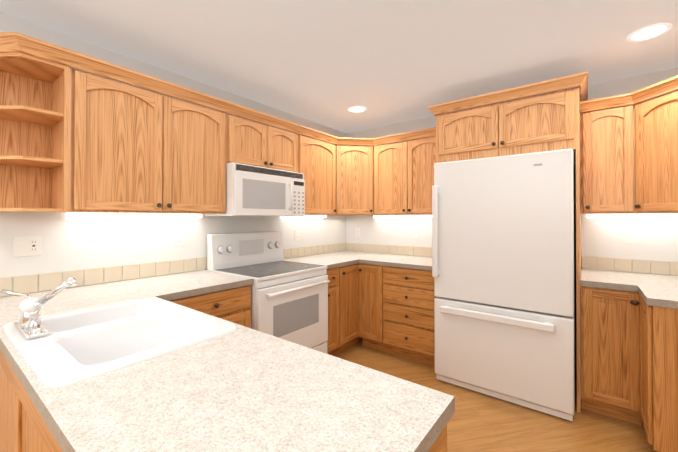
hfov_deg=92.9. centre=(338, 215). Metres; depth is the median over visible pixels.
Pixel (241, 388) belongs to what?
countertop
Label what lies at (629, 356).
base cabinet
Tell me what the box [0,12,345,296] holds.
wall
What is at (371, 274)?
base cabinet
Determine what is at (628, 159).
upper cabinet
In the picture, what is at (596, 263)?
trim
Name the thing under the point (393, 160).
upper cabinet
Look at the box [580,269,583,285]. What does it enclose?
countertop
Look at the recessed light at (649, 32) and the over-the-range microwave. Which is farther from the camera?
the over-the-range microwave
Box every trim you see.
[0,243,347,296]
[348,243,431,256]
[581,256,677,275]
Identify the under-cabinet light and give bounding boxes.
[66,213,201,217]
[280,215,325,217]
[373,215,431,217]
[587,214,677,217]
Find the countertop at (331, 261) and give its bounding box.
[284,255,359,268]
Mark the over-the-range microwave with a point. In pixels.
(251, 190)
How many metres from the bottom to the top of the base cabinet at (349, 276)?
0.876 m
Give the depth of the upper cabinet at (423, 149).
3.22 m
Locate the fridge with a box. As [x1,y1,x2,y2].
[432,149,576,420]
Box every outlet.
[13,235,41,256]
[295,230,299,240]
[355,228,359,237]
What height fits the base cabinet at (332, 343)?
0.876 m
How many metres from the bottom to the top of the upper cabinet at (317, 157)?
0.770 m
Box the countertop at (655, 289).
[624,272,677,308]
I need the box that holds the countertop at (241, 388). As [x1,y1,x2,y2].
[0,281,454,451]
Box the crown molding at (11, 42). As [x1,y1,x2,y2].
[0,32,677,145]
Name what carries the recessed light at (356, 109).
in the ceiling
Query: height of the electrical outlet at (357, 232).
0.115 m
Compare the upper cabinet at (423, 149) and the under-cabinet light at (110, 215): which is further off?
the upper cabinet at (423, 149)
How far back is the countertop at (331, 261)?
3.21 m
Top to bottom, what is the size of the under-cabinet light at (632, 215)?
0.031 m
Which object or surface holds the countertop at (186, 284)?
on the base cabinet at (233, 305)
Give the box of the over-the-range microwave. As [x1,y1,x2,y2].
[205,162,304,216]
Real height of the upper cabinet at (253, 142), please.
0.382 m
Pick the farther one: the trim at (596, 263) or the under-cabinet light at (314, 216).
the under-cabinet light at (314, 216)
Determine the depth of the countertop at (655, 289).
1.99 m
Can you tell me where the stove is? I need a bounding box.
[207,231,329,353]
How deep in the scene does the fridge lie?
2.32 m
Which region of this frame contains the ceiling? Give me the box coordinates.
[0,0,677,132]
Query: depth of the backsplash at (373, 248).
3.76 m
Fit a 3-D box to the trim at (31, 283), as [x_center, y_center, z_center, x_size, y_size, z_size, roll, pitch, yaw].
[-1.119,0.386,2.591,0.030,0.104,4.000,0,0,38]
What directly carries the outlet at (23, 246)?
attached to the wall at (68, 244)
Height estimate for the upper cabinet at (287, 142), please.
0.382 m
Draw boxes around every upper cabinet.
[44,64,175,213]
[176,98,231,213]
[232,115,275,168]
[276,128,299,172]
[300,135,335,214]
[336,145,375,215]
[376,140,411,214]
[412,136,435,214]
[580,90,677,213]
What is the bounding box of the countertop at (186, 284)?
[124,270,253,298]
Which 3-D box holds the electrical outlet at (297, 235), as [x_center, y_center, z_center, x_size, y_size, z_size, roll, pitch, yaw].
[-0.450,0.209,3.478,0.008,0.115,0.070,0,0,38]
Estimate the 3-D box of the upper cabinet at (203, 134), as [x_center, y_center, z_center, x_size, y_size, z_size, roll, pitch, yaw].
[-1.133,-0.403,2.336,0.322,0.770,0.520,0,0,38]
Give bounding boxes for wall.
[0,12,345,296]
[346,67,677,363]
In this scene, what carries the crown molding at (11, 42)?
attached to the upper cabinet at (355, 164)
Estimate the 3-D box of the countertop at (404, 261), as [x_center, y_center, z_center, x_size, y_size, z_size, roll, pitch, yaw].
[0.458,0.464,3.489,1.431,0.038,0.648,0,0,38]
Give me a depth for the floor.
2.08 m
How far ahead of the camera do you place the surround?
2.42 m
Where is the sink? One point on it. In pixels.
(64, 349)
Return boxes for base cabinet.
[0,350,446,451]
[170,285,250,327]
[325,267,337,355]
[338,263,361,353]
[362,263,381,350]
[382,266,435,365]
[581,286,677,451]
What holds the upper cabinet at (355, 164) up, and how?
attached to the wall at (68, 244)
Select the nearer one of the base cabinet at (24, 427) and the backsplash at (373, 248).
the base cabinet at (24, 427)
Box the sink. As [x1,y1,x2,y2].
[0,277,237,387]
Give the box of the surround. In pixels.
[436,86,580,412]
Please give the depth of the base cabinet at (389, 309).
2.97 m
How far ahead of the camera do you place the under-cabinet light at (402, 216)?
3.63 m
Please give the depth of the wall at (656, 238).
2.63 m
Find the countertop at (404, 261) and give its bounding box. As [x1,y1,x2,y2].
[317,251,431,270]
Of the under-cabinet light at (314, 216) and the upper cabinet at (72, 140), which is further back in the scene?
the under-cabinet light at (314, 216)
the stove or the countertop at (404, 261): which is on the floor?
the stove
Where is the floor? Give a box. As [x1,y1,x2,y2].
[335,341,658,451]
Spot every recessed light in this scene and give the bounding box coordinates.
[348,106,366,112]
[627,23,671,41]
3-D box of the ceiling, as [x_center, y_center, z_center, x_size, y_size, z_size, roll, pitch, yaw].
[-0.436,-1.124,0.751,3.570,0.050,6.300,0,0,38]
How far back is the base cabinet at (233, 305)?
2.09 m

